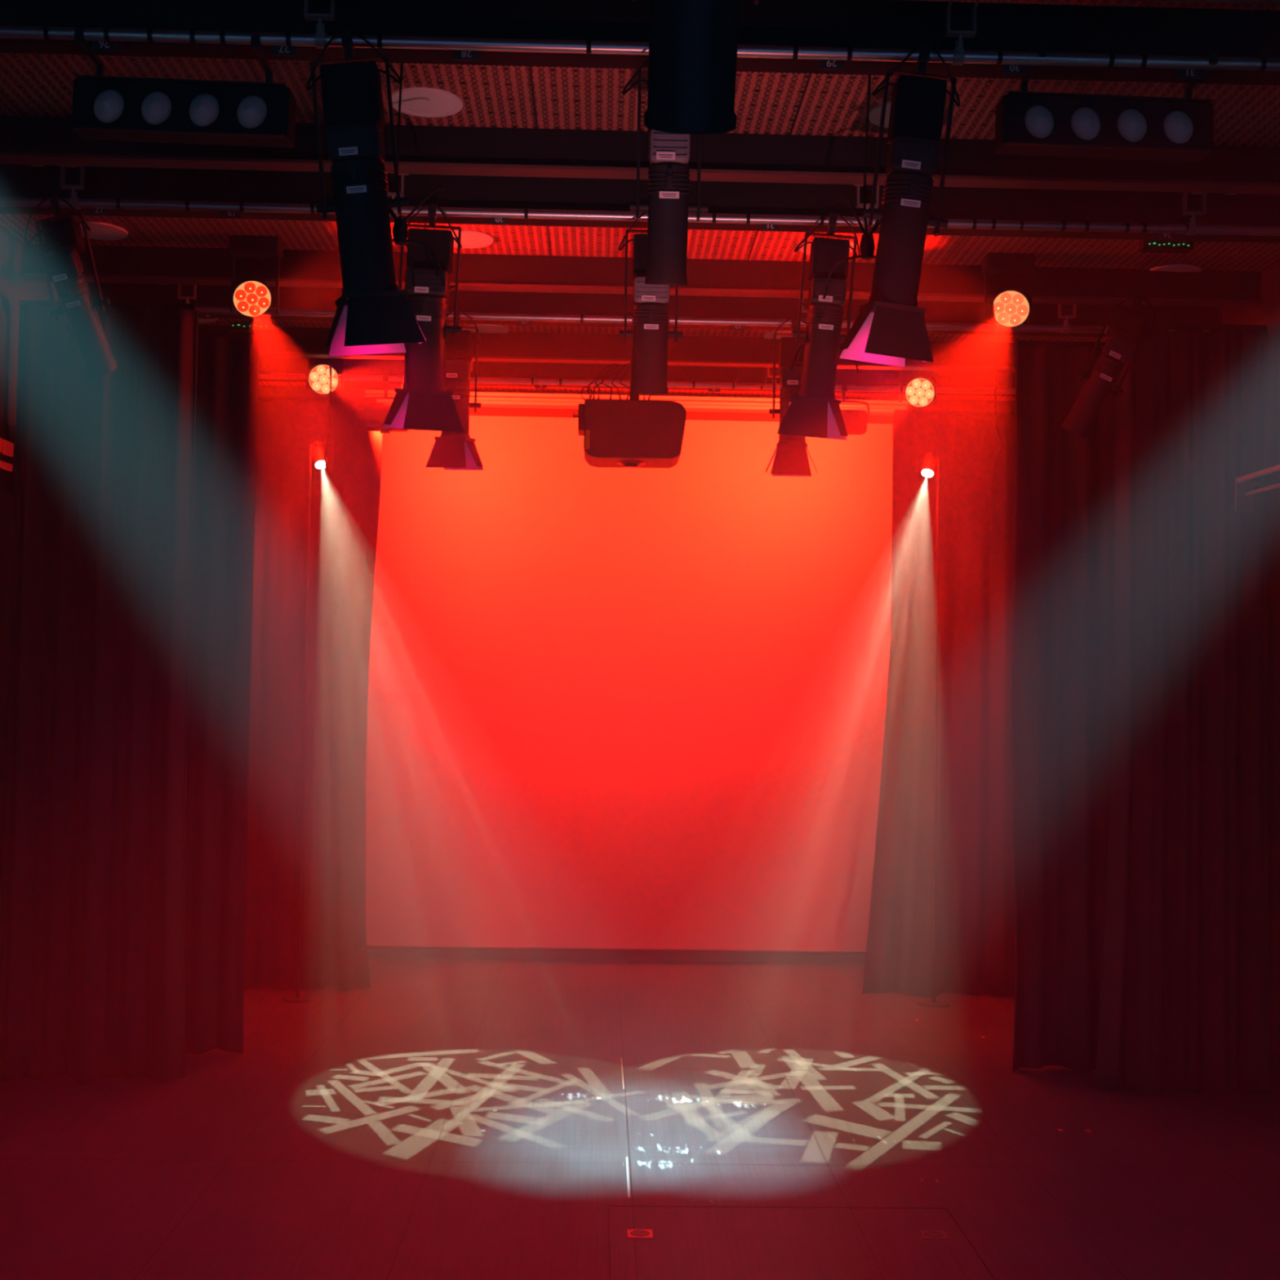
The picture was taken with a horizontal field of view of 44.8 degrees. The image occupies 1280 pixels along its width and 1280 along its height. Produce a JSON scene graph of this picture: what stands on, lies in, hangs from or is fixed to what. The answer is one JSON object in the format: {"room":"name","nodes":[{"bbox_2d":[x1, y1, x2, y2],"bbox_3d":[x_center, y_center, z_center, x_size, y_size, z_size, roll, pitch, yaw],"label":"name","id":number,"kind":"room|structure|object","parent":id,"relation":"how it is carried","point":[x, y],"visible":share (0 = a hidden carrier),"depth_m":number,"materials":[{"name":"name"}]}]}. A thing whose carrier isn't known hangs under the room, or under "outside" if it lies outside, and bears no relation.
{"room":"theater stage","nodes":[
{"label":"theater stage","id":0,"kind":"room"},
{"bbox_2d":[0,226,57,941],"bbox_3d":[-4.630,-0.082,6.391,0.120,6.200,20.800,1,-2,-1],"label":"wall","id":1,"kind":"structure","parent":0,"point":[14,287],"depth_m":11.48,"materials":[{"name":"black paint"}]},
{"bbox_2d":[0,419,15,493],"bbox_3d":[-4.658,-1.351,11.329,0.030,0.500,0.620,1,-2,-1],"label":"wall window","id":2,"kind":"structure","parent":1,"relation":"in","point":[7,431],"depth_m":11.41,"materials":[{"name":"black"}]},
{"bbox_2d":[24,193,118,376],"bbox_3d":[-3.455,-2.194,9.567,0.567,1.088,0.398,3,-3,-42],"label":"stage light","id":3,"kind":"object","parent":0,"point":[62,234],"visible":1,"depth_m":9.52,"materials":[{"name":"black metal"}]},
{"bbox_2d":[257,385,1015,963],"bbox_3d":[-0.121,0.386,17.010,9.840,6.200,0.120,1,-2,-1],"label":"wall","id":4,"kind":"structure","parent":0,"point":[279,391],"depth_m":16.87,"materials":[{"name":"black paint"}]},
{"bbox_2d":[0,957,1279,1279],"bbox_3d":[0.099,3.144,6.393,9.840,0.100,21.400,1,-2,-1],"label":"floor","id":5,"kind":"structure","parent":0,"point":[344,1140],"depth_m":10.09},
{"bbox_2d":[0,299,198,1084],"bbox_3d":[-3.966,0.352,11.391,1.361,5.712,0.278,1,-2,-1],"label":"drape","id":6,"kind":"object","parent":5,"relation":"on","point":[92,943],"visible":0.97,"depth_m":11.39,"materials":[{"name":"black fabric"}]},
{"bbox_2d":[184,331,259,1054],"bbox_3d":[-3.875,0.387,12.286,1.589,5.712,0.203,1,-2,-1],"label":"drape","id":7,"kind":"object","parent":5,"relation":"on","point":[228,369],"visible":0.24,"depth_m":12.31,"materials":[{"name":"black fabric"}]},
{"bbox_2d":[281,444,314,1003],"bbox_3d":[-3.141,0.751,14.517,0.300,5.190,0.300,1,-2,-1],"label":"boom stand","id":8,"kind":"object","parent":5,"relation":"on","point":[297,998],"visible":1,"depth_m":14.49,"materials":[{"name":"black metal"}]},
{"bbox_2d":[311,440,333,470],"bbox_3d":[-3.027,-1.743,14.626,0.258,0.282,0.172,-1,-3,41],"label":"light","id":9,"kind":"object","parent":8,"relation":"attached to","point":[317,449],"visible":0.89,"depth_m":14.59,"materials":[{"name":"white metal"}]},
{"bbox_2d":[244,395,384,991],"bbox_3d":[-3.637,0.491,14.957,2.205,5.712,0.264,1,-2,-1],"label":"drape","id":10,"kind":"object","parent":5,"relation":"on","point":[345,504],"visible":0.52,"depth_m":14.96,"materials":[{"name":"black fabric"}]},
{"bbox_2d":[620,1057,624,1088],"bbox_3d":[-0.133,3.291,11.798,0.012,0.003,0.974,1,-2,-2],"label":"tape line","id":11,"kind":"object","parent":5,"relation":"on","point":[623,1082],"visible":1,"depth_m":11.74,"materials":[{"name":"beige plastic"}]},
{"bbox_2d":[625,1156,630,1197],"bbox_3d":[-0.072,3.196,9.244,0.014,0.003,0.778,1,-2,-1],"label":"tape line","id":12,"kind":"object","parent":5,"relation":"on","point":[626,1157],"visible":1,"depth_m":9.22,"materials":[{"name":"beige plastic"}]},
{"bbox_2d":[608,1204,996,1279],"bbox_3d":[0.800,3.151,7.815,1.912,0.014,1.806,1,-2,-1],"label":"floor hatch","id":13,"kind":"object","parent":5,"relation":"on","point":[646,1242],"visible":1,"depth_m":8.13,"materials":[{"name":"black paint"}]},
{"bbox_2d":[917,453,950,1007],"bbox_3d":[2.818,0.831,14.766,0.300,5.234,0.300,1,-2,-1],"label":"boom stand","id":14,"kind":"object","parent":5,"relation":"on","point":[929,1003],"visible":1,"depth_m":14.74,"materials":[{"name":"black metal"}]},
{"bbox_2d":[915,449,937,478],"bbox_3d":[2.778,-1.690,14.874,0.173,0.283,0.251,-1,-3,45],"label":"light","id":15,"kind":"object","parent":14,"relation":"attached to","point":[928,469],"visible":1,"depth_m":14.83,"materials":[{"name":"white metal"}]},
{"bbox_2d":[862,409,1015,997],"bbox_3d":[3.398,0.608,15.177,2.378,5.712,0.216,1,-2,-2],"label":"drape","id":16,"kind":"object","parent":5,"relation":"on","point":[975,935],"visible":0.52,"depth_m":15.15,"materials":[{"name":"black fabric"}]},
{"bbox_2d":[1011,340,1114,1074],"bbox_3d":[3.786,0.502,12.195,1.758,5.712,0.252,1,-2,-1],"label":"drape","id":17,"kind":"object","parent":5,"relation":"on","point":[1062,655],"visible":0.42,"depth_m":12.18,"materials":[{"name":"black fabric"}]},
{"bbox_2d":[1095,322,1268,1095],"bbox_3d":[4.051,0.482,11.556,1.253,5.712,0.256,1,-2,-1],"label":"drape","id":18,"kind":"object","parent":5,"relation":"on","point":[1184,1004],"visible":0.98,"depth_m":11.53,"materials":[{"name":"black fabric"}]},
{"bbox_2d":[0,0,1279,400],"bbox_3d":[0.196,-3.151,6.629,9.840,0.100,21.400,1,-2,-1],"label":"ceiling","id":19,"kind":"structure","parent":0,"point":[31,84],"depth_m":8.97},
{"bbox_2d":[77,221,128,239],"bbox_3d":[-3.955,-2.982,11.321,0.416,0.016,0.416,1,-2,-1],"label":"ceiling speaker","id":20,"kind":"object","parent":19,"relation":"attached to","point":[100,231],"visible":0.73,"depth_m":11.31},
{"bbox_2d":[80,225,121,238],"bbox_3d":[-3.956,-2.976,11.321,0.330,0.005,0.330,1,-2,-1],"label":"grille","id":21,"kind":"object","parent":20,"relation":"attached to","point":[96,231],"depth_m":11.31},
{"bbox_2d":[198,317,217,323],"bbox_3d":[-3.991,-2.886,13.869,0.416,0.016,0.416,1,-2,-1],"label":"ceiling speaker","id":22,"kind":"object","parent":19,"relation":"attached to","point":[200,321],"visible":0.2,"depth_m":13.97},
{"bbox_2d":[198,317,212,321],"bbox_3d":[-3.991,-2.881,13.869,0.330,0.005,0.330,1,-2,-1],"label":"grille","id":23,"kind":"object","parent":22,"relation":"attached to","point":[199,318],"depth_m":13.96,"materials":[{"name":"white metal"}]},
{"bbox_2d":[228,319,274,333],"bbox_3d":[-3.276,-2.759,13.085,0.360,0.307,0.114,1,-2,-1],"label":"control unit","id":24,"kind":"object","parent":19,"relation":"attached to","point":[251,326],"visible":0.95,"depth_m":13.04,"materials":[{"name":"black paint"}]},
{"bbox_2d":[228,235,283,317],"bbox_3d":[-2.844,-2.675,11.448,0.360,0.585,0.305,1,-2,-1],"label":"stage light","id":25,"kind":"object","parent":19,"relation":"hanging from","point":[251,295],"visible":1,"depth_m":11.39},
{"bbox_2d":[306,357,344,395],"bbox_3d":[-2.947,-2.569,14.534,0.360,0.569,0.283,1,-2,-1],"label":"stage light","id":26,"kind":"object","parent":19,"relation":"hanging from","point":[317,377],"visible":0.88,"depth_m":14.45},
{"bbox_2d":[389,62,445,286],"bbox_3d":[-1.197,-2.450,7.975,0.420,1.245,0.120,1,-2,-9],"label":"cable bundle","id":27,"kind":"object","parent":19,"relation":"hanging from","point":[400,231],"visible":0.64,"depth_m":7.94,"materials":[{"name":"black rubber"}]},
{"bbox_2d":[392,222,455,358],"bbox_3d":[-1.432,-2.436,10.384,0.423,1.099,0.153,1,-2,-1],"label":"cable bundle","id":28,"kind":"object","parent":19,"relation":"hanging from","point":[454,286],"visible":0.08,"depth_m":10.34,"materials":[{"name":"black rubber"}]},
{"bbox_2d":[391,87,462,117],"bbox_3d":[-1.210,-3.035,8.771,0.416,0.016,0.416,1,-2,-1],"label":"ceiling speaker","id":29,"kind":"object","parent":19,"relation":"attached to","point":[426,102],"visible":0.92,"depth_m":8.74},
{"bbox_2d":[396,93,455,114],"bbox_3d":[-1.210,-3.029,8.770,0.330,0.005,0.330,1,-2,-1],"label":"grille","id":30,"kind":"object","parent":29,"relation":"attached to","point":[411,103],"depth_m":8.76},
{"bbox_2d":[450,230,493,248],"bbox_3d":[-1.287,-2.938,11.387,0.416,0.016,0.416,1,-2,-1],"label":"ceiling speaker","id":31,"kind":"object","parent":19,"relation":"attached to","point":[469,239],"visible":0.65,"depth_m":11.36},
{"bbox_2d":[453,233,487,246],"bbox_3d":[-1.287,-2.932,11.387,0.330,0.005,0.330,1,-2,-1],"label":"grille","id":32,"kind":"object","parent":31,"relation":"attached to","point":[467,239],"depth_m":11.37,"materials":[{"name":"metal"}]},
{"bbox_2d":[463,324,508,333],"bbox_3d":[-1.408,-2.835,14.184,0.416,0.016,0.416,1,-2,-1],"label":"ceiling speaker","id":33,"kind":"object","parent":19,"relation":"attached to","point":[482,328],"visible":0.81,"depth_m":14.13},
{"bbox_2d":[467,326,503,333],"bbox_3d":[-1.408,-2.829,14.183,0.330,0.005,0.330,1,-2,-1],"label":"grille","id":34,"kind":"object","parent":33,"relation":"attached to","point":[481,329],"depth_m":14.16,"materials":[{"name":"white metal"}]},
{"bbox_2d":[197,324,1029,372],"bbox_3d":[-0.004,-2.686,14.319,9.400,0.260,0.150,1,-2,-1],"label":"steel beam","id":35,"kind":"structure","parent":19,"relation":"attached to","point":[284,342],"depth_m":14.30,"materials":[{"name":"metal"}]},
{"bbox_2d":[324,358,332,475],"bbox_3d":[-2.866,-2.082,14.318,0.084,1.143,0.042,1,-2,-1],"label":"hanging cable","id":36,"kind":"object","parent":35,"relation":"hanging from","point":[326,464],"visible":0.98,"depth_m":14.31,"materials":[{"name":"black rubber"}]},
{"bbox_2d":[767,367,779,390],"bbox_3d":[1.287,-2.519,14.625,0.270,0.243,0.507,1,-2,-1],"label":"hanger","id":37,"kind":"object","parent":35,"relation":"attached to","point":[768,375],"visible":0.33,"depth_m":14.79,"materials":[{"name":"grey metal"}]},
{"bbox_2d":[737,366,766,386],"bbox_3d":[1.057,-2.496,14.684,0.270,0.160,0.140,1,-2,-1],"label":"junction box","id":38,"kind":"object","parent":37,"relation":"attached to","point":[746,376],"visible":0.9,"depth_m":14.62,"materials":[{"name":"black paint"}]},
{"bbox_3d":[-1.652,-2.567,14.551,0.270,0.243,0.507,1,-2,-1],"label":"hanger","id":39,"kind":"object","parent":35,"relation":"attached to","visible":0},
{"bbox_2d":[258,372,1015,394],"bbox_3d":[-0.020,-2.447,14.805,9.100,0.066,0.066,1,-2,-1],"label":"pipe","id":40,"kind":"object","parent":39,"relation":"hanging from","point":[261,375],"visible":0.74,"depth_m":14.78,"materials":[{"name":"metal"}]},
{"bbox_2d":[359,373,408,433],"bbox_3d":[-2.417,-2.248,14.761,0.508,0.562,0.209,1,-2,-1],"label":"light","id":41,"kind":"object","parent":40,"relation":"hanging from","point":[373,417],"visible":0.59,"depth_m":14.65,"materials":[{"name":"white metal"}]},
{"bbox_2d":[840,382,869,435],"bbox_3d":[1.949,-2.205,14.871,0.508,0.504,0.209,1,-2,-1],"label":"light","id":42,"kind":"object","parent":40,"relation":"hanging from","point":[855,421],"visible":0.55,"depth_m":14.77,"materials":[{"name":"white metal"}]},
{"bbox_2d":[573,327,686,468],"bbox_3d":[-0.087,-2.155,13.058,0.933,1.418,0.605,1,-2,-1],"label":"projector","id":43,"kind":"object","parent":19,"relation":"hanging from","point":[633,433],"visible":0.78,"depth_m":12.77,"materials":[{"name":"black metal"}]},
{"bbox_2d":[364,385,908,954],"bbox_3d":[-0.051,0.301,16.657,6.035,6.055,0.225,1,-2,-1],"label":"projection screen","id":44,"kind":"object","parent":19,"relation":"hanging from","point":[608,708],"visible":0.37,"depth_m":16.69,"materials":[{"name":"fabric"}]},
{"bbox_2d":[258,356,1015,396],"bbox_3d":[-0.021,-2.560,14.941,9.300,0.345,0.166,1,-2,-1],"label":"cable raceway","id":45,"kind":"object","parent":19,"relation":"hanging from","point":[266,364],"visible":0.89,"depth_m":14.88,"materials":[{"name":"black paint"}]},
{"bbox_2d":[0,115,1279,195],"bbox_3d":[0.128,-2.876,9.184,9.400,0.260,0.150,1,-2,-1],"label":"steel beam","id":46,"kind":"structure","parent":19,"relation":"attached to","point":[44,140],"depth_m":9.16,"materials":[{"name":"black metal"}]},
{"bbox_2d":[31,164,84,209],"bbox_3d":[-3.480,-2.790,9.367,0.270,0.243,0.507,1,-2,-1],"label":"hanger","id":47,"kind":"object","parent":46,"relation":"attached to","point":[73,199],"visible":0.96,"depth_m":9.52,"materials":[{"name":"grey metal"}]},
{"bbox_2d":[0,196,1279,235],"bbox_3d":[0.112,-2.638,9.671,9.100,0.066,0.066,1,-2,-1],"label":"pipe","id":48,"kind":"object","parent":47,"relation":"hanging from","point":[118,203],"visible":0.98,"depth_m":9.65,"materials":[{"name":"metal"}]},
{"bbox_2d":[382,203,463,432],"bbox_3d":[-1.329,-1.982,9.676,0.460,1.431,0.543,2,-2,-25],"label":"stage light","id":49,"kind":"object","parent":48,"relation":"hanging from","point":[423,402],"visible":0.87,"depth_m":9.53,"materials":[{"name":"black metal"}]},
{"bbox_2d":[0,164,1279,243],"bbox_3d":[0.110,-2.751,9.807,9.300,0.345,0.166,1,-2,-1],"label":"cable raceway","id":50,"kind":"object","parent":48,"relation":"attached to","point":[15,180],"visible":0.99,"depth_m":9.75,"materials":[{"name":"black paint"}]},
{"bbox_2d":[617,211,683,394],"bbox_3d":[0.071,-2.099,9.639,0.359,1.155,0.392,-1,-3,36],"label":"stage light","id":51,"kind":"object","parent":48,"relation":"hanging from","point":[650,334],"visible":0.79,"depth_m":9.57,"materials":[{"name":"black metal"}]},
{"bbox_2d":[777,212,860,439],"bbox_3d":[1.130,-1.942,9.737,0.507,1.431,0.461,0,-2,23],"label":"stage light","id":52,"kind":"object","parent":48,"relation":"hanging from","point":[815,412],"visible":0.99,"depth_m":9.60,"materials":[{"name":"black metal"}]},
{"bbox_2d":[387,173,408,217],"bbox_3d":[-1.520,-2.757,9.416,0.270,0.243,0.507,1,-2,-1],"label":"hanger","id":53,"kind":"object","parent":46,"relation":"attached to","point":[393,195],"visible":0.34,"depth_m":9.57,"materials":[{"name":"grey metal"}]},
{"bbox_2d":[853,184,879,227],"bbox_3d":[1.418,-2.709,9.490,0.270,0.243,0.507,1,-2,-1],"label":"hanger","id":54,"kind":"object","parent":46,"relation":"attached to","point":[859,205],"visible":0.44,"depth_m":9.62,"materials":[{"name":"grey metal"}]},
{"bbox_2d":[1182,192,1237,235],"bbox_3d":[3.467,-2.675,9.541,0.270,0.243,0.507,1,-2,-1],"label":"hanger","id":55,"kind":"object","parent":46,"relation":"attached to","point":[1192,221],"visible":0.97,"depth_m":9.70,"materials":[{"name":"grey metal"}]},
{"bbox_2d":[21,244,1262,307],"bbox_3d":[0.060,-2.778,11.822,9.400,0.260,0.150,1,-2,-1],"label":"steel beam","id":56,"kind":"structure","parent":19,"relation":"attached to","point":[113,264],"depth_m":11.81,"materials":[{"name":"grey metal"}]},
{"bbox_2d":[158,284,196,303],"bbox_3d":[-3.547,-2.692,12.005,0.270,0.243,0.507,1,-2,-1],"label":"hanger","id":57,"kind":"object","parent":56,"relation":"attached to","point":[193,297],"visible":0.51,"depth_m":12.15,"materials":[{"name":"grey metal"}]},
{"bbox_2d":[798,297,807,328],"bbox_3d":[1.351,-2.611,12.127,0.270,0.243,0.507,1,-2,-1],"label":"hanger","id":58,"kind":"object","parent":56,"relation":"attached to","point":[802,306],"visible":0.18,"depth_m":12.26,"materials":[{"name":"grey metal"}]},
{"bbox_2d":[1057,303,1097,333],"bbox_3d":[3.400,-2.578,12.178,0.270,0.243,0.507,1,-2,-1],"label":"hanger","id":59,"kind":"object","parent":56,"relation":"attached to","point":[1065,326],"visible":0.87,"depth_m":12.34,"materials":[{"name":"grey metal"}]},
{"bbox_3d":[-1.588,-2.660,12.054,0.270,0.243,0.507,1,-2,-1],"label":"hanger","id":60,"kind":"object","parent":56,"relation":"attached to","visible":0},
{"bbox_2d":[120,306,1210,333],"bbox_3d":[0.044,-2.540,12.308,9.100,0.066,0.066,1,-2,-1],"label":"pipe","id":61,"kind":"object","parent":60,"relation":"hanging from","point":[202,309],"visible":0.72,"depth_m":12.29,"materials":[{"name":"metal"}]},
{"bbox_2d":[425,309,483,470],"bbox_3d":[-1.454,-1.964,12.300,0.424,1.272,0.421,0,-2,12],"label":"stage light","id":62,"kind":"object","parent":61,"relation":"hanging from","point":[451,451],"visible":0.65,"depth_m":12.16,"materials":[{"name":"black metal"}]},
{"bbox_2d":[57,282,1222,337],"bbox_3d":[0.043,-2.653,12.444,9.300,0.345,0.166,1,-2,-1],"label":"cable raceway","id":63,"kind":"object","parent":61,"relation":"attached to","point":[207,295],"visible":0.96,"depth_m":12.39,"materials":[{"name":"black paint"}]},
{"bbox_2d":[631,0,759,134],"bbox_3d":[0.172,-2.184,4.578,0.440,1.362,0.597,1,-2,-1],"label":"stage light","id":64,"kind":"object","parent":19,"relation":"hanging from","point":[693,44],"visible":1,"depth_m":4.55,"materials":[{"name":"black metal"}]},
{"bbox_2d":[763,330,792,339],"bbox_3d":[1.341,-2.789,14.252,0.416,0.016,0.416,1,-2,-1],"label":"ceiling speaker","id":65,"kind":"object","parent":19,"relation":"attached to","point":[770,335],"visible":0.34,"depth_m":14.19},
{"bbox_2d":[768,333,792,339],"bbox_3d":[1.340,-2.784,14.252,0.330,0.005,0.330,1,-2,-1],"label":"grille","id":66,"kind":"object","parent":65,"relation":"attached to","point":[770,335],"depth_m":14.22,"materials":[{"name":"metal"}]},
{"bbox_2d":[790,232,859,373],"bbox_3d":[1.249,-2.364,10.443,0.462,1.155,0.136,1,-2,5],"label":"cable bundle","id":67,"kind":"object","parent":19,"relation":"hanging from","point":[802,346],"visible":0.23,"depth_m":10.43,"materials":[{"name":"black rubber"}]},
{"bbox_2d":[799,240,853,254],"bbox_3d":[1.382,-2.894,11.454,0.416,0.016,0.416,1,-2,-1],"label":"ceiling speaker","id":68,"kind":"object","parent":19,"relation":"attached to","point":[808,246],"visible":0.16,"depth_m":11.44},
{"bbox_2d":[806,244,810,252],"bbox_3d":[1.382,-2.888,11.454,0.330,0.005,0.330,1,-2,-1],"label":"grille","id":69,"kind":"object","parent":68,"relation":"attached to","point":[808,246],"depth_m":11.46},
{"bbox_2d":[822,75,880,298],"bbox_3d":[1.153,-2.403,8.041,0.383,1.261,0.143,1,-2,-1],"label":"cable bundle","id":70,"kind":"object","parent":19,"relation":"hanging from","point":[867,246],"visible":0.61,"depth_m":8.00,"materials":[{"name":"black rubber"}]},
{"bbox_2d":[868,101,891,128],"bbox_3d":[1.509,-2.990,8.838,0.416,0.016,0.416,1,-2,-1],"label":"ceiling speaker","id":71,"kind":"object","parent":19,"relation":"attached to","point":[874,117],"visible":0.17,"depth_m":8.83},
{"bbox_2d":[875,107,890,124],"bbox_3d":[1.509,-2.984,8.838,0.330,0.005,0.330,1,-2,-1],"label":"grille","id":72,"kind":"object","parent":71,"relation":"attached to","point":[878,110],"depth_m":8.84,"materials":[{"name":"white metal"}]},
{"bbox_2d":[898,369,937,408],"bbox_3d":[2.634,-2.474,14.669,0.360,0.575,0.290,1,-2,-1],"label":"stage light","id":73,"kind":"object","parent":19,"relation":"hanging from","point":[920,392],"visible":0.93,"depth_m":14.59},
{"bbox_2d":[981,252,1035,327],"bbox_3d":[2.755,-2.604,11.592,0.360,0.543,0.304,1,-2,-1],"label":"stage light","id":74,"kind":"object","parent":19,"relation":"hanging from","point":[1013,304],"visible":1,"depth_m":11.53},
{"bbox_2d":[988,300,1003,467],"bbox_3d":[2.581,-1.887,11.377,0.109,1.291,0.314,1,-2,-1],"label":"hanging cable","id":75,"kind":"object","parent":74,"relation":"hanging from","point":[992,301],"visible":1,"depth_m":11.23,"materials":[{"name":"black rubber"}]},
{"bbox_2d":[1061,293,1155,438],"bbox_3d":[3.457,-2.034,11.460,0.669,1.058,0.347,0,-2,18],"label":"stage light","id":76,"kind":"object","parent":19,"relation":"hanging from","point":[1124,329],"visible":1,"depth_m":11.42,"materials":[{"name":"black metal"}]},
{"bbox_2d":[1138,240,1193,253],"bbox_3d":[3.788,-2.839,11.166,0.360,0.073,0.114,1,-2,-1],"label":"control unit","id":77,"kind":"object","parent":19,"relation":"attached to","point":[1146,246],"visible":1,"depth_m":11.12,"materials":[{"name":"black paint"}]},
{"bbox_2d":[1149,264,1200,271],"bbox_3d":[4.109,-2.832,11.972,0.416,0.016,0.416,1,-2,-1],"label":"ceiling speaker","id":78,"kind":"object","parent":19,"relation":"attached to","point":[1172,268],"visible":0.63,"depth_m":11.84},
{"bbox_2d":[1157,267,1195,271],"bbox_3d":[4.109,-2.826,11.972,0.330,0.005,0.330,1,-2,-1],"label":"grille","id":79,"kind":"object","parent":78,"relation":"attached to","point":[1166,269],"depth_m":11.86,"materials":[{"name":"white metal"}]},
{"bbox_2d":[1115,0,1279,4],"bbox_3d":[0.192,-2.969,6.687,9.400,0.260,0.150,1,-2,-1],"label":"steel beam","id":80,"kind":"structure","parent":19,"relation":"attached to","point":[1238,2],"depth_m":6.80,"materials":[{"name":"black metal"}]},
{"bbox_2d":[303,0,335,48],"bbox_3d":[-1.457,-2.850,6.919,0.270,0.243,0.507,1,-2,-1],"label":"hanger","id":81,"kind":"object","parent":80,"relation":"attached to","point":[320,34],"visible":0.98,"depth_m":7.08,"materials":[{"name":"grey metal"}]},
{"bbox_2d":[0,25,1279,71],"bbox_3d":[0.176,-2.731,7.173,9.100,0.066,0.066,1,-2,-1],"label":"pipe","id":82,"kind":"object","parent":81,"relation":"hanging from","point":[47,33],"visible":0.91,"depth_m":7.14,"materials":[{"name":"metal"}]},
{"bbox_2d":[71,27,296,147],"bbox_3d":[-2.168,-2.582,7.285,1.020,0.376,0.425,2,-2,-1],"label":"light","id":83,"kind":"object","parent":82,"relation":"hanging from","point":[105,108],"visible":1,"depth_m":7.33,"materials":[{"name":"black paint"}]},
{"bbox_2d":[0,0,1279,85],"bbox_3d":[0.174,-2.843,7.309,9.300,0.345,0.166,1,-2,-1],"label":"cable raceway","id":84,"kind":"object","parent":82,"relation":"attached to","point":[875,24],"visible":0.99,"depth_m":7.26,"materials":[{"name":"black paint"}]},
{"bbox_2d":[306,27,426,356],"bbox_3d":[-1.266,-2.044,7.173,0.568,1.495,0.465,2,-2,-19],"label":"stage light","id":85,"kind":"object","parent":84,"relation":"hanging from","point":[376,317],"visible":1,"depth_m":7.03,"materials":[{"name":"black metal"}]},
{"bbox_2d":[622,57,708,284],"bbox_3d":[0.133,-2.200,7.141,0.337,1.138,0.336,-1,-3,43],"label":"stage light","id":86,"kind":"object","parent":82,"relation":"hanging from","point":[668,207],"visible":0.73,"depth_m":7.09,"materials":[{"name":"black metal"}]},
{"bbox_2d":[839,43,959,367],"bbox_3d":[1.205,-2.005,7.241,0.506,1.491,0.470,1,-2,-9],"label":"stage light","id":87,"kind":"object","parent":82,"relation":"hanging from","point":[891,328],"visible":1,"depth_m":7.10,"materials":[{"name":"black metal"}]},
{"bbox_2d":[995,44,1217,162],"bbox_3d":[2.253,-2.546,7.397,1.020,0.376,0.425,2,-2,-1],"label":"light","id":88,"kind":"object","parent":82,"relation":"hanging from","point":[1028,123],"visible":1,"depth_m":7.45,"materials":[{"name":"black paint"}]},
{"bbox_2d":[945,0,1007,65],"bbox_3d":[1.482,-2.802,6.992,0.270,0.243,0.507,1,-2,-1],"label":"hanger","id":89,"kind":"object","parent":80,"relation":"attached to","point":[958,51],"visible":1,"depth_m":7.15,"materials":[{"name":"grey metal"}]},
{"bbox_2d":[764,316,817,476],"bbox_3d":[1.214,-1.922,12.367,0.411,1.270,0.410,1,-2,7],"label":"stage light","id":90,"kind":"object","parent":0,"point":[791,458],"visible":0.66,"depth_m":12.22,"materials":[{"name":"black metal"}]},
{"bbox_2d":[1222,260,1279,1097],"bbox_3d":[4.925,0.075,6.630,0.120,6.200,20.800,1,-2,-1],"label":"wall","id":91,"kind":"structure","parent":0,"point":[1267,313],"depth_m":11.61,"materials":[{"name":"black paint"}]},
{"bbox_2d":[1235,464,1279,511],"bbox_3d":[4.505,-1.085,9.782,0.452,0.242,2.636,1,-2,-1],"label":"wall rail","id":92,"kind":"object","parent":91,"relation":"attached to","point":[1245,491],"visible":1,"depth_m":11.06,"materials":[{"name":"metal"}]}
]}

